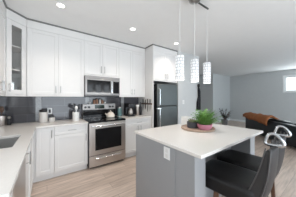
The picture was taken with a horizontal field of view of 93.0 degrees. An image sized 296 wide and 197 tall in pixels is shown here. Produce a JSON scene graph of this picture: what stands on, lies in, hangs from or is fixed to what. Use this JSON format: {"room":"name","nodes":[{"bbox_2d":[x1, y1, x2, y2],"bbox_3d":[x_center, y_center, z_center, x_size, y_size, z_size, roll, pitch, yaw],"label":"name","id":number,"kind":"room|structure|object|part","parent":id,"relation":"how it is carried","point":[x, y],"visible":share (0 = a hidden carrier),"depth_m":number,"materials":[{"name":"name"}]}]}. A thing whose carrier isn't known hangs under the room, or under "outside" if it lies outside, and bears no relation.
{"room":"kitchen","nodes":[
{"label":"kitchen","id":0,"kind":"room"},
{"bbox_2d":[5,0,295,76],"bbox_3d":[2.537,-1.396,3.732,10.325,0.060,8.500,0,0,-36],"label":"ceiling","id":1,"kind":"structure","parent":0,"point":[238,37],"depth_m":2.59,"materials":[{"name":"white paint"}]},
{"bbox_2d":[55,2,65,8],"bbox_3d":[-1.279,-1.362,2.061,0.140,0.006,0.140,0,0,-36],"label":"recessed light","id":2,"kind":"object","parent":1,"relation":"in","point":[58,4],"visible":1,"depth_m":2.06,"materials":[{"name":"white paint"}]},
{"bbox_2d":[176,0,210,82],"bbox_3d":[0.622,-0.794,1.876,0.682,1.141,0.164,0,0,-36],"label":"pendant light","id":3,"kind":"object","parent":1,"relation":"hanging from","point":[179,58],"visible":1,"depth_m":1.84,"materials":[{"name":"white glass"}]},
{"bbox_3d":[0.387,-0.369,1.706,0.102,0.290,0.102,0,0,-36],"label":"lamp shade","id":4,"kind":"part","parent":3,"relation":"part of","materials":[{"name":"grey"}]},
{"bbox_3d":[0.622,-0.918,1.876,0.006,0.785,0.007,0,0,-36],"label":"cord","id":5,"kind":"part","parent":3,"relation":"part of","materials":[{"name":"white plastic"}]},
{"bbox_3d":[0.622,-0.369,1.876,0.102,0.290,0.102,0,0,-36],"label":"lamp shade","id":6,"kind":"part","parent":3,"relation":"part of","materials":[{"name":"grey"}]},
{"bbox_3d":[0.858,-0.369,2.045,0.102,0.290,0.102,0,0,-36],"label":"lamp shade","id":7,"kind":"part","parent":3,"relation":"part of","materials":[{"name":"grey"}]},
{"bbox_2d":[31,120,295,196],"bbox_3d":[2.537,1.389,3.732,10.325,0.050,8.500,0,0,-36],"label":"floor","id":8,"kind":"structure","parent":0,"point":[118,178],"depth_m":2.34,"materials":[{"name":"brown wood"}]},
{"bbox_2d":[12,156,25,196],"bbox_3d":[-1.243,0.928,0.920,0.614,0.872,0.601,0,0,-36],"label":"dishwasher","id":9,"kind":"object","parent":8,"relation":"on","point":[19,190],"visible":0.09,"depth_m":1.12,"materials":[{"name":"silver metal"}]},
{"bbox_2d":[6,137,32,196],"bbox_3d":[-1.726,0.922,1.603,0.668,0.884,1.062,0,0,-36],"label":"base cabinet","id":10,"kind":"object","parent":8,"relation":"on","point":[29,155],"visible":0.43,"depth_m":1.70,"materials":[{"name":"white paint"}]},
{"bbox_3d":[-1.330,0.868,1.543,0.020,0.760,0.499,0,0,-36],"label":"door","id":11,"kind":"part","parent":10,"relation":"part of","materials":[{"name":"white paint"}]},
{"bbox_3d":[-1.615,0.868,1.939,0.020,0.760,0.472,0,0,-36],"label":"door","id":12,"kind":"part","parent":10,"relation":"part of","materials":[{"name":"white paint"}]},
{"bbox_2d":[0,118,87,196],"bbox_3d":[-1.353,0.464,1.731,1.446,0.029,2.540,0,0,-36],"label":"countertop","id":13,"kind":"structure","parent":10,"relation":"on","point":[11,158],"depth_m":1.29,"materials":[{"name":"white stone"}]},
{"bbox_2d":[0,115,6,125],"bbox_3d":[-2.451,0.368,2.340,0.148,0.160,0.148,0,0,-36],"label":"utensil crock","id":14,"kind":"object","parent":13,"relation":"on","point":[3,119],"visible":0.95,"depth_m":2.31,"materials":[{"name":"ceramic"}]},
{"bbox_2d":[7,116,10,124],"bbox_3d":[-2.348,0.372,2.376,0.056,0.152,0.056,0,0,-36],"label":"pepper mill","id":15,"kind":"object","parent":13,"relation":"on","point":[8,117],"visible":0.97,"depth_m":2.36,"materials":[{"name":"black plastic"}]},
{"bbox_2d":[0,137,18,148],"bbox_3d":[-1.582,0.569,1.412,0.400,0.179,0.562,0,0,-36],"label":"sink","id":16,"kind":"object","parent":13,"relation":"in","point":[9,142],"visible":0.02,"depth_m":1.68,"materials":[{"name":"metal"}]},
{"bbox_2d":[39,109,47,122],"bbox_3d":[-1.959,0.327,2.631,0.132,0.242,0.132,0,0,-36],"label":"storage jar","id":17,"kind":"object","parent":13,"relation":"on","point":[43,115],"visible":0.98,"depth_m":2.58,"materials":[{"name":"white ceramic"}]},
{"bbox_2d":[49,116,54,121],"bbox_3d":[-1.847,0.391,2.699,0.098,0.114,0.098,0,0,-36],"label":"storage jar","id":18,"kind":"object","parent":13,"relation":"on","point":[51,118],"visible":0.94,"depth_m":2.66,"materials":[{"name":"white ceramic"}]},
{"bbox_2d":[72,112,78,120],"bbox_3d":[-1.458,0.361,2.843,0.128,0.175,0.128,0,0,-36],"label":"utensil holder","id":19,"kind":"object","parent":13,"relation":"on","point":[75,115],"visible":0.94,"depth_m":2.79,"materials":[{"name":"white ceramic"}]},
{"bbox_2d":[33,127,53,182],"bbox_3d":[-2.112,0.922,2.355,0.878,0.884,0.662,0,0,-36],"label":"base cabinet","id":20,"kind":"object","parent":8,"relation":"on","point":[43,138],"visible":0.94,"depth_m":2.30,"materials":[{"name":"white paint"}]},
{"bbox_2d":[54,124,87,176],"bbox_3d":[-1.538,0.922,2.768,0.532,0.884,0.662,0,0,-36],"label":"base cabinet","id":21,"kind":"object","parent":8,"relation":"on","point":[71,141],"visible":0.96,"depth_m":2.52,"materials":[{"name":"white paint"}]},
{"bbox_3d":[-1.373,0.557,2.538,0.529,0.140,0.020,0,0,-36],"label":"drawer","id":22,"kind":"part","parent":21,"relation":"part of","materials":[{"name":"white paint"}]},
{"bbox_2d":[82,103,125,168],"bbox_3d":[-0.981,0.744,3.116,0.770,1.240,0.719,0,0,-36],"label":"stove","id":23,"kind":"object","parent":8,"relation":"on","point":[106,136],"visible":0.9,"depth_m":2.89,"materials":[{"name":"silver metal"}]},
{"bbox_3d":[-1.138,0.348,3.335,0.758,0.179,0.005,0,0,-36],"label":"backguard glass","id":24,"kind":"part","parent":23,"relation":"part of","materials":[{"name":"black glass"}]},
{"bbox_2d":[83,116,125,122],"bbox_3d":[-0.971,0.455,3.102,0.770,0.028,0.579,0,0,-36],"label":"cooktop","id":25,"kind":"object","parent":23,"relation":"in","point":[90,119],"depth_m":2.97,"materials":[{"name":"black glass"}]},
{"bbox_3d":[-0.805,0.789,2.872,0.756,0.626,0.020,0,0,-36],"label":"oven door","id":26,"kind":"part","parent":23,"relation":"part of","materials":[{"name":"metal"}]},
{"bbox_3d":[-0.806,1.216,2.872,0.756,0.207,0.018,0,0,-36],"label":"drawer","id":27,"kind":"part","parent":23,"relation":"part of","materials":[{"name":"metal"}]},
{"bbox_3d":[-0.785,0.529,2.844,0.684,0.026,0.050,0,0,-36],"label":"handle","id":28,"kind":"part","parent":23,"relation":"part of","materials":[{"name":"silver metal"}]},
{"bbox_2d":[105,109,114,117],"bbox_3d":[-0.887,0.344,3.307,0.205,0.192,0.193,0,0,-2],"label":"kettle","id":29,"kind":"object","parent":23,"relation":"on","point":[110,114],"visible":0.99,"depth_m":3.24,"materials":[{"name":"beige ceramic"}]},
{"bbox_2d":[125,117,150,157],"bbox_3d":[-0.386,0.922,3.595,0.745,0.884,0.662,0,0,-36],"label":"base cabinet","id":30,"kind":"object","parent":8,"relation":"on","point":[131,125],"visible":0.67,"depth_m":3.27,"materials":[{"name":"white paint"}]},
{"bbox_3d":[-0.372,0.940,3.257,0.369,0.615,0.020,0,0,-36],"label":"door","id":31,"kind":"part","parent":30,"relation":"part of","materials":[{"name":"white paint"}]},
{"bbox_2d":[117,114,151,119],"bbox_3d":[-0.388,0.464,3.598,0.745,0.029,0.633,0,0,-36],"label":"countertop","id":32,"kind":"structure","parent":30,"relation":"on","point":[122,116],"depth_m":3.50,"materials":[{"name":"white stone"}]},
{"bbox_2d":[117,107,121,115],"bbox_3d":[-0.725,0.326,3.580,0.108,0.245,0.108,0,0,-36],"label":"canister","id":33,"kind":"object","parent":32,"relation":"on","point":[119,110],"visible":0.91,"depth_m":3.54,"materials":[{"name":"glass"}]},
{"bbox_2d":[125,103,134,116],"bbox_3d":[-0.470,0.286,3.602,0.170,0.325,0.240,0,0,-36],"label":"coffee maker","id":34,"kind":"object","parent":32,"relation":"on","point":[128,106],"visible":0.99,"depth_m":3.53,"materials":[{"name":"black plastic"}]},
{"bbox_2d":[135,105,138,115],"bbox_3d":[-0.282,0.307,3.725,0.100,0.283,0.100,0,0,-36],"label":"canister","id":35,"kind":"object","parent":32,"relation":"on","point":[136,106],"visible":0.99,"depth_m":3.68,"materials":[{"name":"ceramic"}]},
{"bbox_3d":[-0.221,0.557,3.365,0.742,0.140,0.020,0,0,-36],"label":"drawer","id":36,"kind":"part","parent":30,"relation":"part of","materials":[{"name":"white paint"}]},
{"bbox_3d":[-0.069,0.940,3.475,0.368,0.615,0.020,0,0,-36],"label":"door","id":37,"kind":"part","parent":30,"relation":"part of","materials":[{"name":"white paint"}]},
{"bbox_2d":[139,45,153,127],"bbox_3d":[-0.067,0.011,3.812,0.020,2.706,0.689,0,0,-36],"label":"panel","id":38,"kind":"object","parent":8,"relation":"on","point":[149,52],"visible":0.36,"depth_m":3.65,"materials":[{"name":"white paint"}]},
{"bbox_2d":[154,83,176,127],"bbox_3d":[0.340,0.491,4.016,0.771,1.745,0.754,0,0,-36],"label":"refrigerator","id":39,"kind":"object","parent":8,"relation":"on","point":[165,95],"visible":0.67,"depth_m":3.71,"materials":[{"name":"grey metal"}]},
{"bbox_3d":[0.525,0.749,3.782,0.743,1.090,0.040,0,0,-36],"label":"door","id":40,"kind":"part","parent":39,"relation":"part of","materials":[{"name":"metal"}]},
{"bbox_3d":[0.525,-0.093,3.782,0.743,0.575,0.040,0,0,-36],"label":"freezer door","id":41,"kind":"part","parent":39,"relation":"part of","materials":[{"name":"metal"}]},
{"bbox_2d":[134,123,262,196],"bbox_3d":[0.705,0.906,1.949,1.460,0.916,1.042,0,0,-36],"label":"kitchen island","id":42,"kind":"object","parent":8,"relation":"on","point":[171,160],"visible":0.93,"depth_m":1.54,"materials":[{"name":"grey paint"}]},
{"bbox_3d":[0.050,0.922,1.642,0.014,0.884,0.725,0,0,-36],"label":"panel","id":43,"kind":"part","parent":42,"relation":"part of","materials":[{"name":"grey paint"}]},
{"bbox_2d":[164,146,169,160],"bbox_3d":[0.191,0.556,1.428,0.006,0.120,0.087,0,0,-36],"label":"outlet plate","id":44,"kind":"object","parent":42,"relation":"attached to","point":[166,148],"depth_m":1.42,"materials":[{"name":"white plastic"}]},
{"bbox_2d":[181,116,191,124],"bbox_3d":[0.647,0.375,2.355,0.124,0.145,0.124,0,0,-36],"label":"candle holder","id":45,"kind":"object","parent":42,"relation":"on","point":[184,119],"visible":0.61,"depth_m":2.33,"materials":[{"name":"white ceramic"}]},
{"bbox_3d":[0.389,0.922,1.303,0.157,0.884,0.218,0,0,-36],"label":"leg panel","id":46,"kind":"part","parent":42,"relation":"part of","materials":[{"name":"grey paint"}]},
{"bbox_2d":[181,124,214,132],"bbox_3d":[0.729,0.433,2.070,0.476,0.028,0.476,0,0,-36],"label":"tray","id":47,"kind":"object","parent":42,"relation":"on","point":[184,127],"visible":0.62,"depth_m":1.93,"materials":[{"name":"brown wood"}]},
{"bbox_2d":[187,118,198,127],"bbox_3d":[0.676,0.366,2.118,0.176,0.138,0.176,0,0,-11],"label":"planter","id":48,"kind":"object","parent":47,"relation":"on","point":[190,124],"visible":0.88,"depth_m":2.06,"materials":[{"name":"ceramic"}]},
{"bbox_2d":[191,108,222,129],"bbox_3d":[0.792,0.283,1.983,0.398,0.304,0.475,0,0,-36],"label":"potted fern","id":49,"kind":"object","parent":47,"relation":"on","point":[205,120],"visible":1,"depth_m":1.94,"materials":[{"name":"green plant"}]},
{"bbox_3d":[1.354,0.922,2.010,0.155,0.884,0.241,0,0,-36],"label":"leg panel","id":50,"kind":"part","parent":42,"relation":"part of","materials":[{"name":"grey paint"}]},
{"bbox_2d":[219,108,230,124],"bbox_3d":[4.070,0.923,7.384,0.684,0.882,0.693,0,0,-7],"label":"potted plant","id":51,"kind":"object","parent":8,"relation":"on","point":[224,121],"visible":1,"depth_m":7.28,"materials":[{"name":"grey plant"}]},
{"bbox_3d":[3.997,1.229,7.342,0.320,0.270,0.320,0,0,-36],"label":"pot","id":52,"kind":"part","parent":51,"relation":"part of","materials":[{"name":"grey ceramic"}]},
{"bbox_2d":[205,132,285,196],"bbox_3d":[0.823,0.815,1.295,0.420,1.098,0.648,0,0,-41],"label":"bar stool","id":53,"kind":"object","parent":8,"relation":"on","point":[226,179],"visible":0.94,"depth_m":1.13,"materials":[{"name":"black leather"}]},
{"bbox_3d":[0.774,0.766,1.350,0.420,0.150,0.500,0,0,-41],"label":"seat","id":54,"kind":"part","parent":53,"relation":"part of","materials":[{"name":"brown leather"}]},
{"bbox_3d":[0.940,0.589,1.162,0.362,0.440,0.207,0,0,-41],"label":"backrest","id":55,"kind":"part","parent":53,"relation":"part of","materials":[{"name":"grey leather"}]},
{"bbox_2d":[217,125,291,196],"bbox_3d":[1.176,0.815,1.598,0.420,1.098,0.648,0,0,-39],"label":"bar stool","id":56,"kind":"object","parent":8,"relation":"on","point":[245,160],"visible":0.5,"depth_m":1.54,"materials":[{"name":"black leather"}]},
{"bbox_3d":[1.129,0.766,1.655,0.420,0.150,0.500,0,0,-39],"label":"seat","id":57,"kind":"part","parent":56,"relation":"part of","materials":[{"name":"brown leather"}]},
{"bbox_3d":[1.411,1.094,1.589,0.064,0.540,0.059,0,0,-39],"label":"leg","id":58,"kind":"part","parent":56,"relation":"part of","materials":[{"name":"brown wood"}]},
{"bbox_3d":[1.288,0.589,1.460,0.362,0.440,0.207,0,0,-39],"label":"backrest","id":59,"kind":"part","parent":56,"relation":"part of","materials":[{"name":"grey leather"}]},
{"bbox_2d":[245,117,295,147],"bbox_3d":[4.355,1.014,4.407,0.930,0.700,2.700,0,0,4],"label":"sofa","id":60,"kind":"object","parent":8,"relation":"on","point":[271,123],"visible":0.66,"depth_m":4.35,"materials":[{"name":"black leather"}]},
{"bbox_2d":[243,112,277,125],"bbox_3d":[4.076,0.711,5.169,0.460,0.340,1.351,0,0,4],"label":"throw blanket","id":61,"kind":"object","parent":60,"relation":"on","point":[259,117],"visible":0.97,"depth_m":4.92,"materials":[{"name":"brown fabric"}]},
{"bbox_2d":[268,119,292,124],"bbox_3d":[4.141,0.864,4.423,0.260,0.400,0.840,0,0,4],"label":"cushion","id":62,"kind":"object","parent":60,"relation":"on","point":[275,120],"depth_m":4.26,"materials":[{"name":"black leather"}]},
{"bbox_2d":[164,51,198,123],"bbox_3d":[0.442,-0.001,5.465,1.005,2.730,2.840,0,0,-36],"label":"wall","id":63,"kind":"structure","parent":0,"point":[187,90],"depth_m":4.26,"materials":[{"name":"grey paint"}]},
{"bbox_2d":[2,0,176,51],"bbox_3d":[-0.575,-1.353,2.955,3.565,0.021,0.870,0,0,-36],"label":"trim","id":64,"kind":"structure","parent":63,"relation":"attached to","point":[4,2],"depth_m":2.77,"materials":[{"name":"grey paint"}]},
{"bbox_2d":[196,84,200,109],"bbox_3d":[1.633,-0.049,4.529,0.167,0.864,0.060,0,0,-36],"label":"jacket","id":65,"kind":"object","parent":63,"relation":"hanging from","point":[198,105],"visible":0.98,"depth_m":4.51,"materials":[{"name":"black fabric"}]},
{"bbox_2d":[197,123,212,129],"bbox_3d":[0.804,0.397,1.991,0.208,0.075,0.208,0,0,-36],"label":"pot","id":66,"kind":"object","parent":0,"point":[202,126],"depth_m":1.92,"materials":[{"name":"pink ceramic"}]},
{"bbox_2d":[199,73,229,120],"bbox_3d":[3.916,-0.001,8.885,2.070,2.730,1.580,0,0,-36],"label":"wall","id":67,"kind":"structure","parent":0,"point":[215,95],"depth_m":8.04,"materials":[{"name":"grey paint"}]},
{"bbox_2d":[230,69,295,123],"bbox_3d":[7.152,-0.001,6.087,0.120,2.730,6.740,0,0,-36],"label":"wall","id":68,"kind":"structure","parent":0,"point":[262,93],"depth_m":7.43,"materials":[{"name":"grey paint"}]},
{"bbox_2d":[283,74,295,92],"bbox_3d":[6.984,-0.696,6.287,0.111,0.830,1.390,0,0,-36],"label":"window","id":69,"kind":"structure","parent":68,"relation":"in","point":[294,75],"depth_m":6.74,"materials":[{"name":"white paint"}]},
{"bbox_3d":[-1.207,-0.001,3.492,3.965,2.730,0.120,0,0,-36],"label":"wall","id":70,"kind":"structure","parent":0,"visible":0},
{"bbox_2d":[6,8,28,96],"bbox_3d":[-2.305,-0.689,2.273,0.526,1.306,0.546,0,0,-36],"label":"upper cabinet","id":71,"kind":"object","parent":70,"relation":"attached to","point":[16,25],"visible":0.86,"depth_m":2.32,"materials":[{"name":"white paint"}]},
{"bbox_2d":[12,45,20,52],"bbox_3d":[-2.313,-0.840,2.283,0.494,0.018,0.488,0,0,-36],"label":"shelf","id":72,"kind":"object","parent":71,"relation":"attached to","point":[15,49],"depth_m":2.38,"materials":[{"name":"white paint"}]},
{"bbox_2d":[12,69,20,73],"bbox_3d":[-2.313,-0.460,2.283,0.494,0.018,0.488,0,0,-36],"label":"shelf","id":73,"kind":"object","parent":71,"relation":"attached to","point":[14,71],"depth_m":2.35,"materials":[{"name":"white paint"}]},
{"bbox_2d":[27,20,83,96],"bbox_3d":[-1.776,-0.689,2.767,0.903,1.306,0.362,0,0,-36],"label":"upper cabinet","id":74,"kind":"object","parent":70,"relation":"attached to","point":[55,55],"visible":1,"depth_m":2.62,"materials":[{"name":"white paint"}]},
{"bbox_3d":[-1.882,-0.638,2.527,0.449,1.142,0.020,0,0,-36],"label":"door","id":75,"kind":"part","parent":74,"relation":"part of","materials":[{"name":"white paint"}]},
{"bbox_3d":[-1.514,-0.638,2.791,0.450,1.142,0.020,0,0,-36],"label":"door","id":76,"kind":"part","parent":74,"relation":"part of","materials":[{"name":"white paint"}]},
{"bbox_2d":[0,96,138,123],"bbox_3d":[-1.486,0.196,3.208,2.979,0.504,0.013,0,0,-36],"label":"backsplash","id":77,"kind":"structure","parent":70,"relation":"attached to","point":[20,109],"depth_m":2.83,"materials":[{"name":"tile"}]},
{"bbox_2d":[84,34,118,77],"bbox_3d":[-1.093,-0.911,3.257,0.773,0.861,0.362,0,0,-36],"label":"upper cabinet","id":78,"kind":"object","parent":70,"relation":"attached to","point":[101,56],"visible":0.97,"depth_m":3.11,"materials":[{"name":"white paint"}]},
{"bbox_3d":[-1.173,-0.861,3.036,0.384,0.697,0.020,0,0,-36],"label":"door","id":79,"kind":"part","parent":78,"relation":"part of","materials":[{"name":"white paint"}]},
{"bbox_3d":[-0.859,-0.861,3.262,0.384,0.697,0.020,0,0,-36],"label":"door","id":80,"kind":"part","parent":78,"relation":"part of","materials":[{"name":"white paint"}]},
{"bbox_2d":[84,75,119,96],"bbox_3d":[-1.070,-0.258,3.225,0.762,0.440,0.438,0,0,-36],"label":"microwave","id":81,"kind":"object","parent":70,"relation":"attached to","point":[94,86],"visible":0.9,"depth_m":3.06,"materials":[{"name":"metal"}]},
{"bbox_3d":[-1.058,-0.252,3.049,0.575,0.343,0.031,0,0,-36],"label":"door","id":82,"kind":"part","parent":81,"relation":"part of","materials":[{"name":"metal"}]},
{"bbox_3d":[-1.051,-0.259,3.034,0.494,0.262,0.006,0,0,-36],"label":"glass","id":83,"kind":"part","parent":81,"relation":"part of","materials":[{"name":"black glass"}]},
{"bbox_3d":[-1.090,-0.052,3.253,0.754,0.029,0.371,0,0,-36],"label":"plate","id":84,"kind":"part","parent":81,"relation":"part of","materials":[{"name":"silver metal"}]},
{"bbox_3d":[-0.747,-0.252,3.272,0.183,0.343,0.031,0,0,-36],"label":"control panel","id":85,"kind":"part","parent":81,"relation":"part of","materials":[{"name":"glass"}]},
{"bbox_2d":[119,43,144,96],"bbox_3d":[-0.471,-0.689,3.704,0.756,1.306,0.362,0,0,-36],"label":"upper cabinet","id":86,"kind":"object","parent":70,"relation":"attached to","point":[131,58],"visible":0.92,"depth_m":3.57,"materials":[{"name":"white paint"}]},
{"bbox_3d":[-0.547,-0.638,3.486,0.376,1.142,0.020,0,0,-36],"label":"door","id":87,"kind":"part","parent":86,"relation":"part of","materials":[{"name":"white paint"}]},
{"bbox_3d":[-0.240,-0.638,3.707,0.376,1.142,0.020,0,0,-36],"label":"door","id":88,"kind":"part","parent":86,"relation":"part of","materials":[{"name":"white paint"}]},
{"bbox_2d":[154,45,176,83],"bbox_3d":[0.305,-0.896,4.046,0.852,0.891,0.712,0,0,-36],"label":"upper cabinet","id":89,"kind":"object","parent":70,"relation":"attached to","point":[164,59],"visible":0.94,"depth_m":3.77,"materials":[{"name":"white paint"}]},
{"bbox_3d":[0.311,-0.846,3.672,0.424,0.727,0.020,0,0,-36],"label":"door","id":90,"kind":"part","parent":89,"relation":"part of","materials":[{"name":"white paint"}]},
{"bbox_3d":[0.658,-0.846,3.921,0.424,0.727,0.020,0,0,-36],"label":"door","id":91,"kind":"part","parent":89,"relation":"part of","materials":[{"name":"white paint"}]},
{"bbox_3d":[-0.975,-0.001,-0.159,0.120,2.730,6.080,0,0,-36],"label":"wall","id":92,"kind":"structure","parent":0,"visible":0},
{"bbox_2d":[0,0,5,95],"bbox_3d":[-2.038,-0.689,1.751,0.352,1.306,0.623,0,0,-36],"label":"upper cabinet","id":93,"kind":"object","parent":92,"relation":"attached to","point":[2,6],"visible":1,"depth_m":1.96,"materials":[{"name":"white paint"}]}
]}

